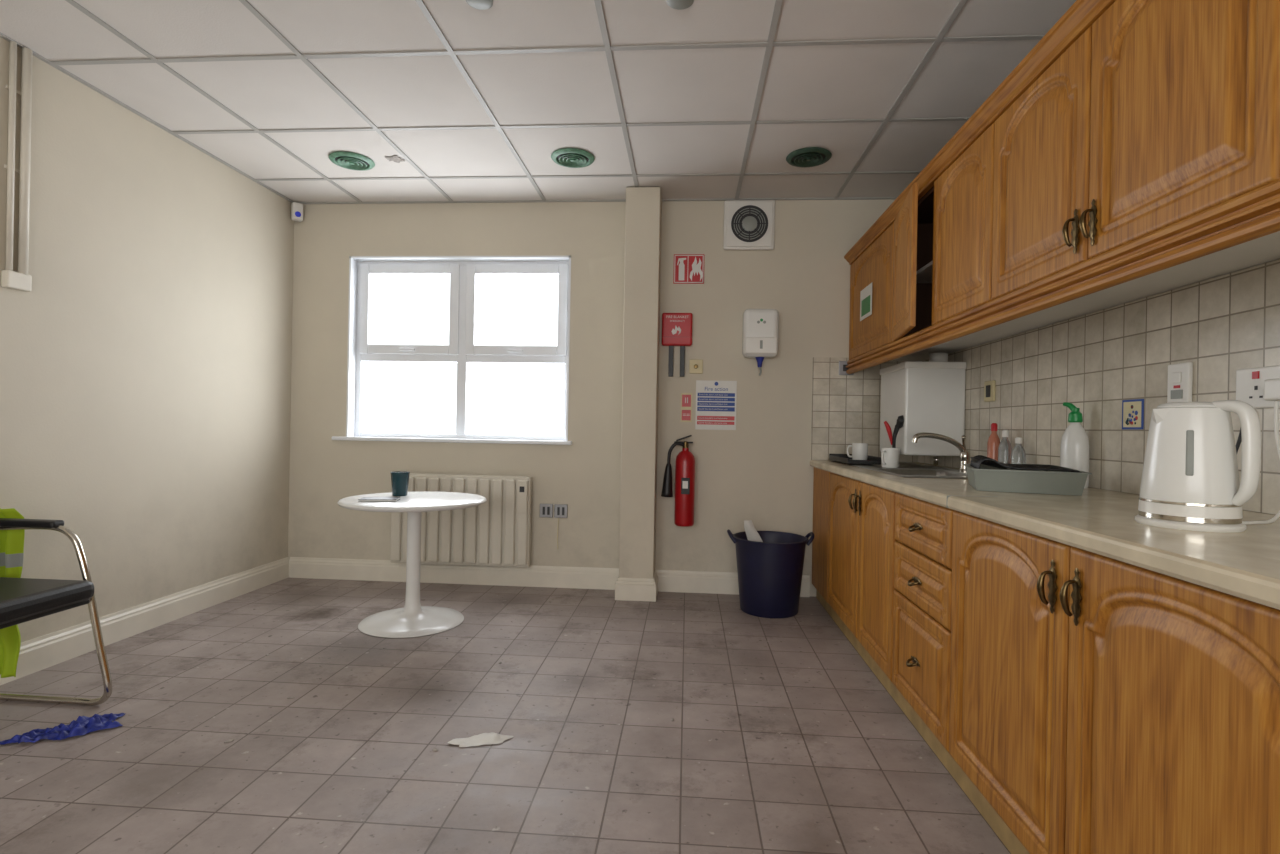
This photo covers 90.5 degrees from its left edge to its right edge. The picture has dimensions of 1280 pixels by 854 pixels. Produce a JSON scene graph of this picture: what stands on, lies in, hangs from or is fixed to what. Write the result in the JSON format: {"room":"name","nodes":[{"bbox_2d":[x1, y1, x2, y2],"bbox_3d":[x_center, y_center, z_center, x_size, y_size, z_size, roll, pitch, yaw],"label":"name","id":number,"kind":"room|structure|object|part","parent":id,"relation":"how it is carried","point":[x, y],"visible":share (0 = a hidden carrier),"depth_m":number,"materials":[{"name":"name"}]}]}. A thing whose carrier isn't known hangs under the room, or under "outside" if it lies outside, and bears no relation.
{"room":"staff break room","nodes":[
{"label":"staff break room","id":0,"kind":"room"},
{"bbox_2d":[0,37,293,642],"bbox_3d":[-2.582,-0.251,1.075,0.150,2.441,6.156,1,0,4],"label":"wall","id":1,"kind":"structure","parent":0,"point":[146,360],"depth_m":2.97,"materials":[{"name":"paint"}]},
{"bbox_2d":[1,41,32,291],"bbox_3d":[-2.376,-0.991,2.427,0.031,0.931,0.090,1,0,4],"label":"conduit","id":2,"kind":"object","parent":1,"relation":"attached to","point":[20,280],"visible":1,"depth_m":2.43,"materials":[{"name":"paint"}]},
{"bbox_2d":[0,557,289,684],"bbox_3d":[-2.518,0.906,1.067,0.020,0.130,6.156,1,0,4],"label":"baseboard","id":3,"kind":"structure","parent":1,"relation":"attached to","point":[37,654],"depth_m":3.00,"materials":[{"name":"paint"}]},
{"bbox_2d":[0,578,1010,853],"bbox_3d":[-0.542,1.057,0.944,4.284,0.100,6.506,1,0,4],"label":"floor","id":4,"kind":"structure","parent":0,"point":[781,738],"depth_m":2.05,"materials":[{"name":"tile"}]},
{"bbox_2d":[0,518,111,705],"bbox_3d":[-2.153,0.548,1.996,0.558,0.860,0.568,1,0,4],"label":"chair","id":5,"kind":"object","parent":4,"relation":"on","point":[22,600],"visible":1,"depth_m":2.17,"materials":[{"name":"silver metal"}]},
{"bbox_2d":[0,508,24,677],"bbox_3d":[-2.342,0.605,2.318,0.139,0.620,0.075,1,0,4],"label":"vest","id":6,"kind":"object","parent":5,"relation":"hanging from","point":[11,541],"visible":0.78,"depth_m":2.33,"materials":[{"name":"fabric"}]},
{"bbox_3d":[-2.127,0.559,1.994,0.460,0.070,0.460,1,0,4],"label":"seat","id":7,"kind":"part","parent":5,"relation":"part of","materials":[{"name":"black leather"}]},
{"bbox_2d":[0,713,125,744],"bbox_3d":[-1.852,0.963,2.030,0.323,0.037,0.128,1,0,-39],"label":"glove","id":8,"kind":"object","parent":4,"relation":"on","point":[83,725],"visible":1,"depth_m":2.03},
{"bbox_2d":[338,491,485,637],"bbox_3d":[-1.158,0.681,3.244,0.714,0.632,0.714,1,0,4],"label":"bistro table","id":9,"kind":"object","parent":4,"relation":"on","point":[413,620],"visible":0.99,"depth_m":3.19,"materials":[{"name":"plastic"}]},
{"bbox_2d":[358,497,399,501],"bbox_3d":[-1.282,0.356,3.124,0.174,0.012,0.108,1,0,-10],"label":"notebook","id":10,"kind":"object","parent":9,"relation":"on","point":[364,499],"visible":1,"depth_m":3.08,"materials":[{"name":"white paper"}]},
{"bbox_2d":[390,471,409,495],"bbox_3d":[-1.272,0.301,3.364,0.098,0.125,0.098,1,0,4],"label":"travel mug","id":11,"kind":"object","parent":9,"relation":"on","point":[399,479],"visible":1,"depth_m":3.33,"materials":[{"name":"teal plastic"}]},
{"bbox_2d":[224,596,710,843],"bbox_3d":[-0.729,1.002,2.566,2.100,0.008,2.440,1,0,4],"label":"debris","id":12,"kind":"object","parent":4,"relation":"on","point":[500,662],"visible":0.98,"depth_m":2.32,"materials":[{"name":"grey"}]},
{"bbox_2d":[448,732,513,746],"bbox_3d":[-0.510,0.997,2.035,0.206,0.018,0.068,1,0,-15],"label":"tissue","id":13,"kind":"object","parent":4,"relation":"on","point":[484,738],"visible":1,"depth_m":2.02,"materials":[{"name":"white paper"}]},
{"bbox_2d":[727,520,813,617],"bbox_3d":[0.730,0.782,3.574,0.420,0.500,0.420,1,0,-43],"label":"tub","id":14,"kind":"object","parent":4,"relation":"on","point":[770,564],"visible":1,"depth_m":3.43,"materials":[{"name":"blue plastic"}]},
{"bbox_3d":[0.519,0.615,3.590,0.054,0.068,0.140,1,0,4],"label":"handle","id":15,"kind":"part","parent":14,"relation":"part of","materials":[{"name":"blue plastic"}]},
{"bbox_3d":[0.948,0.623,3.558,0.054,0.068,0.140,1,0,4],"label":"handle","id":16,"kind":"part","parent":14,"relation":"part of","materials":[{"name":"blue plastic"}]},
{"bbox_2d":[812,467,1279,853],"bbox_3d":[1.190,0.641,1.782,0.661,0.797,4.134,1,0,4],"label":"base cabinet","id":17,"kind":"object","parent":4,"relation":"on","point":[1081,701],"visible":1,"depth_m":1.30,"materials":[{"name":"brown wood"}]},
{"bbox_3d":[1.006,0.598,3.138,0.021,0.707,0.588,1,0,4],"label":"door","id":18,"kind":"part","parent":17,"relation":"part of","materials":[{"name":"brown wood"}]},
{"bbox_3d":[0.966,0.597,2.598,0.021,0.707,0.484,1,0,4],"label":"door","id":19,"kind":"part","parent":17,"relation":"part of","materials":[{"name":"brown wood"}]},
{"bbox_3d":[0.925,0.776,2.099,0.021,0.347,0.505,1,0,4],"label":"drawer","id":20,"kind":"part","parent":17,"relation":"part of","materials":[{"name":"brown wood"}]},
{"bbox_3d":[0.930,0.510,2.099,0.021,0.174,0.505,1,0,4],"label":"drawer","id":21,"kind":"part","parent":17,"relation":"part of","materials":[{"name":"brown wood"}]},
{"bbox_3d":[0.933,0.330,2.099,0.021,0.174,0.505,1,0,4],"label":"drawer","id":22,"kind":"part","parent":17,"relation":"part of","materials":[{"name":"brown wood"}]},
{"bbox_3d":[0.888,0.595,1.563,0.021,0.707,0.558,1,0,4],"label":"door","id":23,"kind":"part","parent":17,"relation":"part of","materials":[{"name":"brown wood"}]},
{"bbox_2d":[810,460,1279,609],"bbox_3d":[1.207,0.222,1.782,0.650,0.037,4.175,1,0,4],"label":"countertop","id":24,"kind":"structure","parent":17,"relation":"on","point":[1245,564],"depth_m":1.24,"materials":[{"name":"laminate"}]},
{"bbox_2d":[831,460,967,478],"bbox_3d":[1.315,0.277,3.160,0.440,0.151,1.300,1,0,4],"label":"sink","id":25,"kind":"object","parent":24,"relation":"in","point":[905,469],"visible":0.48,"depth_m":3.01,"materials":[{"name":"silver metal"}]},
{"bbox_2d":[829,454,880,464],"bbox_3d":[1.202,0.178,3.560,0.180,0.038,0.440,1,0,4],"label":"dish drainer","id":26,"kind":"object","parent":25,"relation":"on","point":[843,458],"visible":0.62,"depth_m":3.41,"materials":[{"name":"black plastic"}]},
{"bbox_2d":[846,443,867,459],"bbox_3d":[1.209,0.137,3.519,0.106,0.095,0.084,1,0,4],"label":"coffee mug","id":27,"kind":"object","parent":26,"relation":"on","point":[859,450],"visible":0.94,"depth_m":3.48,"materials":[{"name":"white ceramic"}]},
{"bbox_3d":[1.174,0.136,3.551,0.035,0.071,0.011,1,0,35],"label":"handle","id":28,"kind":"part","parent":27,"relation":"part of","materials":[{"name":"white ceramic"}]},
{"bbox_2d":[881,448,898,467],"bbox_3d":[1.216,0.151,3.103,0.093,0.095,0.089,1,0,4],"label":"coffee mug","id":29,"kind":"object","parent":25,"relation":"on","point":[889,456],"visible":1,"depth_m":3.07,"materials":[{"name":"white ceramic"}]},
{"bbox_3d":[1.181,0.149,3.074,0.033,0.071,0.011,1,0,-38],"label":"handle","id":30,"kind":"part","parent":29,"relation":"part of","materials":[{"name":"white ceramic"}]},
{"bbox_2d":[884,415,903,465],"bbox_3d":[1.315,0.070,3.265,0.105,0.263,0.064,1,0,38],"label":"dish brush","id":31,"kind":"object","parent":29,"relation":"in","point":[900,421],"visible":0.63,"depth_m":3.25,"materials":[{"name":"red plastic"}]},
{"bbox_3d":[1.316,0.086,3.256,0.028,0.195,0.041,1,0,-41],"label":"handle","id":32,"kind":"part","parent":31,"relation":"part of","materials":[{"name":"black plastic"}]},
{"bbox_2d":[912,432,969,471],"bbox_3d":[1.374,0.115,2.852,0.285,0.177,0.099,1,0,-11],"label":"sink faucet","id":33,"kind":"object","parent":24,"relation":"on","point":[964,453],"visible":0.98,"depth_m":2.88,"materials":[{"name":"silver metal"}]},
{"bbox_3d":[1.362,0.086,2.880,0.271,0.120,0.026,1,0,-7],"label":"spout","id":34,"kind":"part","parent":33,"relation":"part of","materials":[{"name":"silver metal"}]},
{"bbox_3d":[1.462,0.072,2.860,0.018,0.072,0.099,1,0,30],"label":"lever","id":35,"kind":"part","parent":33,"relation":"part of","materials":[{"name":"silver metal"}]},
{"bbox_2d":[987,423,999,460],"bbox_3d":[1.557,0.097,2.791,0.052,0.228,0.052,1,0,4],"label":"soap bottle","id":36,"kind":"object","parent":24,"relation":"on","point":[993,442],"visible":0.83,"depth_m":2.78,"materials":[{"name":"red plastic"}]},
{"bbox_2d":[998,430,1011,463],"bbox_3d":[1.549,0.111,2.691,0.052,0.198,0.052,1,0,4],"label":"soap bottle","id":37,"kind":"object","parent":24,"relation":"on","point":[1005,448],"visible":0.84,"depth_m":2.67,"materials":[{"name":"clear plastic"}]},
{"bbox_2d":[1011,437,1025,463],"bbox_3d":[1.546,0.126,2.591,0.052,0.168,0.052,1,0,4],"label":"soap bottle","id":38,"kind":"object","parent":24,"relation":"on","point":[1018,454],"visible":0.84,"depth_m":2.58,"materials":[{"name":"clear plastic"}]},
{"bbox_2d":[963,455,1091,495],"bbox_3d":[1.249,0.152,2.084,0.316,0.102,0.356,1,0,23],"label":"tray","id":39,"kind":"object","parent":24,"relation":"on","point":[984,473],"visible":1,"depth_m":1.95,"materials":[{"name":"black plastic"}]},
{"bbox_3d":[1.169,0.120,2.119,0.133,0.036,0.212,1,0,4],"label":"plate","id":40,"kind":"part","parent":39,"relation":"part of","materials":[{"name":"black plastic"}]},
{"bbox_2d":[1060,402,1089,487],"bbox_3d":[1.514,0.061,2.208,0.080,0.296,0.094,1,0,4],"label":"bottle","id":41,"kind":"object","parent":24,"relation":"on","point":[1074,448],"visible":0.84,"depth_m":2.18,"materials":[{"name":"white plastic"}]},
{"bbox_2d":[1135,400,1260,531],"bbox_3d":[1.121,0.074,1.294,0.172,0.255,0.173,1,0,23],"label":"electric kettle","id":42,"kind":"object","parent":24,"relation":"on","point":[1190,480],"visible":1,"depth_m":1.23,"materials":[{"name":"white plastic"}]},
{"bbox_3d":[1.062,-0.015,1.299,0.022,0.047,0.060,1,0,4],"label":"spout","id":43,"kind":"part","parent":42,"relation":"part of","materials":[{"name":"white plastic"}]},
{"bbox_3d":[1.123,-0.045,1.295,0.106,0.013,0.106,1,0,4],"label":"lid","id":44,"kind":"part","parent":42,"relation":"part of","materials":[{"name":"white plastic"}]},
{"bbox_3d":[1.150,0.050,1.223,0.038,0.204,0.070,1,0,-22],"label":"handle","id":45,"kind":"part","parent":42,"relation":"part of","materials":[{"name":"white plastic"}]},
{"bbox_2d":[1235,428,1241,453],"bbox_3d":[1.488,0.084,1.731,0.035,0.250,0.325,1,0,1],"label":"power cable","id":46,"kind":"object","parent":24,"relation":"on","point":[1239,439],"visible":0.13,"depth_m":1.58,"materials":[{"name":"black plastic"}]},
{"bbox_2d":[1242,401,1279,524],"bbox_3d":[1.350,0.072,1.369,0.279,0.268,0.043,1,0,-31],"label":"power cable","id":47,"kind":"object","parent":24,"relation":"on","point":[1276,427],"visible":0.87,"depth_m":1.44,"materials":[{"name":"white plastic"}]},
{"bbox_3d":[0.846,0.594,0.996,0.021,0.707,0.566,1,0,4],"label":"door","id":48,"kind":"part","parent":17,"relation":"part of","materials":[{"name":"brown wood"}]},
{"bbox_2d":[0,0,1075,201],"bbox_3d":[-0.496,-1.477,0.946,4.284,0.094,6.506,1,0,4],"label":"ceiling","id":49,"kind":"structure","parent":0,"point":[856,81],"depth_m":2.64,"materials":[{"name":"tile"}]},
{"bbox_2d":[329,151,374,170],"bbox_3d":[-1.561,-1.435,3.439,0.230,0.021,0.230,1,0,4],"label":"diffuser","id":50,"kind":"object","parent":49,"relation":"in","point":[348,160],"depth_m":3.42,"materials":[{"name":"green metal"}]},
{"bbox_2d":[385,156,404,162],"bbox_3d":[-1.315,-1.439,3.410,0.094,0.002,0.088,1,0,4],"label":"smoke detector","id":51,"kind":"structure","parent":49,"relation":"attached to","point":[395,158],"depth_m":3.41,"materials":[{"name":"white plastic"}]},
{"bbox_2d":[466,0,492,9],"bbox_3d":[-0.537,-1.422,2.119,0.090,0.013,0.090,1,0,4],"label":"smoke detector","id":52,"kind":"object","parent":49,"relation":"attached to","point":[477,4],"visible":1,"depth_m":2.13,"materials":[{"name":"grey plastic"}]},
{"bbox_2d":[0,0,1045,203],"bbox_3d":[-0.499,-1.426,0.921,3.984,0.007,6.156,1,0,4],"label":"grid","id":53,"kind":"object","parent":49,"relation":"attached to","point":[770,43],"visible":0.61,"depth_m":2.72,"materials":[{"name":"metal"}]},
{"bbox_2d":[551,148,594,167],"bbox_3d":[-0.355,-1.413,3.349,0.230,0.021,0.230,1,0,4],"label":"diffuser","id":54,"kind":"object","parent":49,"relation":"in","point":[566,157],"depth_m":3.33,"materials":[{"name":"green metal"}]},
{"bbox_2d":[667,0,693,9],"bbox_3d":[0.133,-1.410,2.099,0.090,0.013,0.090,1,0,4],"label":"smoke detector","id":55,"kind":"object","parent":49,"relation":"attached to","point":[675,4],"visible":1,"depth_m":2.11,"materials":[{"name":"grey plastic"}]},
{"bbox_2d":[786,147,831,166],"bbox_3d":[0.874,-1.390,3.287,0.230,0.021,0.230,1,0,4],"label":"diffuser","id":56,"kind":"object","parent":49,"relation":"in","point":[809,156],"depth_m":3.27,"materials":[{"name":"metal"}]},
{"bbox_2d":[288,199,895,596],"bbox_3d":[-0.283,-0.207,4.089,4.284,2.441,0.200,1,0,4],"label":"wall","id":57,"kind":"structure","parent":0,"point":[760,471],"depth_m":3.98,"materials":[{"name":"paint"}]},
{"bbox_2d":[291,202,302,221],"bbox_3d":[-2.210,-1.387,4.091,0.064,0.110,0.060,1,0,-41],"label":"sensor","id":58,"kind":"object","parent":57,"relation":"attached to","point":[296,208],"visible":1,"depth_m":4.07,"materials":[{"name":"white plastic"}]},
{"bbox_2d":[332,436,571,444],"bbox_3d":[-1.203,0.087,4.085,1.563,0.024,0.125,1,0,4],"label":"window sill","id":59,"kind":"structure","parent":57,"relation":"attached to","point":[354,438],"depth_m":4.03,"materials":[{"name":"white paint"}]},
{"bbox_2d":[346,256,570,440],"bbox_3d":[-1.166,-0.510,4.097,1.453,1.170,0.087,1,0,4],"label":"window trim","id":60,"kind":"structure","parent":57,"relation":"in","point":[353,260],"depth_m":4.11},
{"bbox_2d":[390,473,531,566],"bbox_3d":[-1.124,0.581,3.988,0.887,0.564,0.124,1,0,4],"label":"panel radiator","id":61,"kind":"object","parent":57,"relation":"attached to","point":[497,531],"visible":0.88,"depth_m":3.94,"materials":[{"name":"metal"}]},
{"bbox_2d":[410,473,528,476],"bbox_3d":[-1.119,0.302,3.984,0.847,0.005,0.035,1,0,4],"label":"grille","id":62,"kind":"object","parent":61,"relation":"attached to","point":[411,474],"depth_m":3.97,"materials":[{"name":"metal"}]},
{"bbox_3d":[-0.725,0.435,3.902,0.060,0.190,0.008,1,0,4],"label":"control panel","id":63,"kind":"part","parent":61,"relation":"part of","materials":[{"name":"metal"}]},
{"bbox_2d":[355,261,568,440],"bbox_3d":[-1.161,-0.509,4.171,1.453,1.170,0.060,1,0,4],"label":"frame","id":64,"kind":"object","parent":57,"relation":"attached to","point":[462,360],"visible":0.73,"depth_m":4.14,"materials":[{"name":"white plastic"}]},
{"bbox_2d":[359,264,567,355],"bbox_3d":[-1.158,-0.766,4.140,1.387,0.590,0.062,1,0,4],"label":"sash","id":65,"kind":"object","parent":57,"relation":"attached to","point":[366,270],"depth_m":4.13,"materials":[{"name":"white plastic"}]},
{"bbox_3d":[-1.521,-0.506,4.144,0.100,0.016,0.018,1,0,4],"label":"handle","id":66,"kind":"part","parent":65,"relation":"part of","materials":[{"name":"white plastic"}]},
{"bbox_3d":[-0.808,-0.493,4.091,0.100,0.016,0.018,1,0,4],"label":"handle","id":67,"kind":"part","parent":65,"relation":"part of","materials":[{"name":"white plastic"}]},
{"bbox_2d":[289,557,809,601],"bbox_3d":[-0.630,0.942,3.884,3.324,0.130,0.256,1,0,4],"label":"baseboard","id":68,"kind":"structure","parent":57,"relation":"attached to","point":[299,567],"depth_m":4.00,"materials":[{"name":"paint"}]},
{"bbox_2d":[539,504,567,548],"bbox_3d":[-0.547,0.627,4.000,0.178,0.283,0.014,1,0,4],"label":"double socket","id":69,"kind":"object","parent":57,"relation":"attached to","point":[546,510],"visible":1,"depth_m":4.00,"materials":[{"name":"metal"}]},
{"bbox_3d":[-0.592,0.528,4.004,0.084,0.086,0.012,1,0,4],"label":"plate","id":70,"kind":"part","parent":69,"relation":"part of","materials":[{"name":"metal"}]},
{"bbox_3d":[-0.498,0.530,3.997,0.084,0.086,0.012,1,0,4],"label":"plate","id":71,"kind":"part","parent":69,"relation":"part of","materials":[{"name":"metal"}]},
{"bbox_2d":[662,313,692,376],"bbox_3d":[0.228,-0.509,3.928,0.188,0.393,0.046,1,0,4],"label":"blanket","id":72,"kind":"object","parent":57,"relation":"attached to","point":[676,327],"visible":1,"depth_m":3.91,"materials":[{"name":"red plastic"}]},
{"bbox_2d":[661,435,694,526],"bbox_3d":[0.233,0.322,3.875,0.204,0.552,0.148,1,0,4],"label":"fire extinguisher","id":73,"kind":"object","parent":57,"relation":"attached to","point":[685,460],"visible":1,"depth_m":3.82,"materials":[{"name":"red metal"}]},
{"bbox_2d":[680,393,691,421],"bbox_3d":[0.288,-0.121,3.943,0.070,0.180,0.005,1,0,4],"label":"sign","id":74,"kind":"object","parent":57,"relation":"attached to","point":[686,398],"visible":1,"depth_m":3.94,"materials":[{"name":"red plastic"}]},
{"bbox_2d":[673,254,703,283],"bbox_3d":[0.304,-0.982,3.943,0.190,0.183,0.006,1,0,4],"label":"fire extinguisher sign","id":75,"kind":"object","parent":57,"relation":"attached to","point":[688,268],"visible":1,"depth_m":3.94,"materials":[{"name":"red plastic"}]},
{"bbox_2d":[689,360,702,373],"bbox_3d":[0.347,-0.375,3.930,0.085,0.086,0.024,1,0,4],"label":"light switch","id":76,"kind":"object","parent":57,"relation":"attached to","point":[695,366],"visible":1,"depth_m":3.93,"materials":[{"name":"beige plastic"}]},
{"bbox_2d":[695,380,736,429],"bbox_3d":[0.471,-0.135,3.929,0.250,0.305,0.006,1,0,4],"label":"notice","id":77,"kind":"object","parent":57,"relation":"attached to","point":[715,400],"visible":1,"depth_m":3.93,"materials":[{"name":"white paper"}]},
{"bbox_2d":[723,200,774,249],"bbox_3d":[0.671,-1.242,3.893,0.310,0.305,0.054,1,0,4],"label":"fan","id":78,"kind":"object","parent":57,"relation":"attached to","point":[748,224],"visible":1,"depth_m":3.88,"materials":[{"name":"white plastic"}]},
{"bbox_2d":[742,309,778,375],"bbox_3d":[0.730,-0.512,3.850,0.210,0.402,0.122,1,0,4],"label":"soap dispenser","id":79,"kind":"object","parent":57,"relation":"attached to","point":[760,326],"visible":1,"depth_m":3.80,"materials":[{"name":"white plastic"}]},
{"bbox_2d":[839,361,853,374],"bbox_3d":[1.255,-0.358,3.858,0.088,0.086,0.017,1,0,4],"label":"wall socket","id":80,"kind":"object","parent":57,"relation":"attached to","point":[842,364],"visible":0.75,"depth_m":3.85,"materials":[{"name":"plastic"}]},
{"bbox_2d":[811,357,917,461],"bbox_3d":[1.370,-0.107,3.861,0.636,0.629,0.007,1,0,4],"label":"tiles","id":81,"kind":"structure","parent":57,"relation":"attached to","point":[846,409],"depth_m":3.87,"materials":[{"name":"beige tile"}]},
{"bbox_2d":[619,187,661,578],"bbox_3d":[0.005,-0.197,3.849,0.203,2.431,0.236,1,0,4],"label":"wall pillar","id":82,"kind":"structure","parent":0,"point":[643,219],"depth_m":3.73,"materials":[{"name":"paint"}]},
{"bbox_2d":[880,353,966,465],"bbox_3d":[1.502,-0.088,3.407,0.302,0.593,0.430,1,0,4],"label":"water heater","id":83,"kind":"object","parent":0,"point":[929,396],"visible":0.94,"depth_m":3.20,"materials":[{"name":"white plastic"}]},
{"bbox_3d":[1.506,-0.312,3.408,0.302,0.035,0.430,1,0,4],"label":"trim","id":84,"kind":"part","parent":83,"relation":"part of","materials":[{"name":"white plastic"}]},
{"bbox_2d":[1008,260,1274,336],"bbox_3d":[1.540,-0.176,0.765,0.150,2.441,6.156,1,0,4],"label":"wall","id":85,"kind":"structure","parent":0,"point":[1274,260],"depth_m":1.97,"materials":[{"name":"tile"}]},
{"bbox_2d":[984,380,995,401],"bbox_3d":[1.613,-0.165,2.928,0.014,0.095,0.090,1,0,4],"label":"wall socket","id":86,"kind":"object","parent":85,"relation":"attached to","point":[989,386],"visible":1,"depth_m":2.91,"materials":[{"name":"beige plastic"}]},
{"bbox_2d":[844,0,1279,373],"bbox_3d":[1.288,-0.683,1.683,0.503,0.723,4.362,1,0,4],"label":"upper cabinet","id":87,"kind":"object","parent":85,"relation":"attached to","point":[1132,153],"visible":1,"depth_m":1.58,"materials":[{"name":"brown wood"}]},
{"bbox_2d":[860,283,871,320],"bbox_3d":[1.240,-0.684,3.483,0.002,0.170,0.230,1,0,4],"label":"sticker","id":88,"kind":"object","parent":87,"relation":"attached to","point":[866,293],"visible":1,"depth_m":3.48,"materials":[{"name":"white paper"}]},
{"bbox_3d":[1.239,-0.664,3.483,0.001,0.090,0.170,1,0,4],"label":"green panel","id":89,"kind":"part","parent":88,"relation":"part of","materials":[{"name":"paper"}]},
{"bbox_3d":[1.255,-0.697,3.458,0.021,0.583,0.816,1,0,4],"label":"door","id":90,"kind":"part","parent":87,"relation":"part of","materials":[{"name":"brown wood"}]},
{"bbox_2d":[916,260,932,282],"bbox_3d":[1.429,-0.694,2.787,0.368,0.015,0.470,1,0,4],"label":"shelf","id":91,"kind":"object","parent":87,"relation":"attached to","point":[923,275],"depth_m":2.86,"materials":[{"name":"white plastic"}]},
{"bbox_3d":[1.168,-0.700,2.308,0.021,0.583,0.499,1,0,4],"label":"door","id":92,"kind":"part","parent":87,"relation":"part of","materials":[{"name":"brown wood"}]},
{"bbox_3d":[1.111,-1.021,1.701,0.056,0.054,4.354,1,0,4],"label":"cornice","id":93,"kind":"part","parent":87,"relation":"part of","materials":[{"name":"brown wood"}]},
{"bbox_3d":[1.131,-0.701,1.809,0.021,0.583,0.489,1,0,4],"label":"door","id":94,"kind":"part","parent":87,"relation":"part of","materials":[{"name":"brown wood"}]},
{"bbox_3d":[1.093,-0.702,1.308,0.021,0.583,0.504,1,0,4],"label":"door","id":95,"kind":"part","parent":87,"relation":"part of","materials":[{"name":"brown wood"}]},
{"bbox_2d":[918,259,1279,514],"bbox_3d":[1.531,-0.095,1.718,0.007,0.606,4.256,1,0,4],"label":"tiles","id":96,"kind":"structure","parent":85,"relation":"attached to","point":[1223,325],"depth_m":2.04,"materials":[{"name":"beige tile"}]},
{"bbox_2d":[1122,399,1143,428],"bbox_3d":[1.545,-0.039,1.990,0.005,0.094,0.094,1,0,4],"label":"sticker","id":97,"kind":"object","parent":85,"relation":"attached to","point":[1132,410],"depth_m":1.98,"materials":[{"name":"beige paper"}]},
{"bbox_2d":[1167,362,1192,402],"bbox_3d":[1.526,-0.120,1.796,0.017,0.120,0.080,1,0,4],"label":"switch","id":98,"kind":"object","parent":85,"relation":"attached to","point":[1180,376],"visible":0.8,"depth_m":1.78,"materials":[{"name":"white plastic"}]},
{"bbox_2d":[1236,365,1279,408],"bbox_3d":[1.485,-0.092,1.497,0.053,0.097,0.115,1,0,4],"label":"double socket","id":99,"kind":"object","parent":85,"relation":"attached to","point":[1259,387],"visible":0.79,"depth_m":1.49,"materials":[{"name":"white plastic"}]},
{"bbox_2d":[1252,371,1258,378],"bbox_3d":[1.502,-0.127,1.547,0.004,0.018,0.016,1,0,4],"label":"switch","id":100,"kind":"object","parent":99,"relation":"attached to","point":[1255,374],"depth_m":1.55,"materials":[{"name":"red plastic"}]}
]}

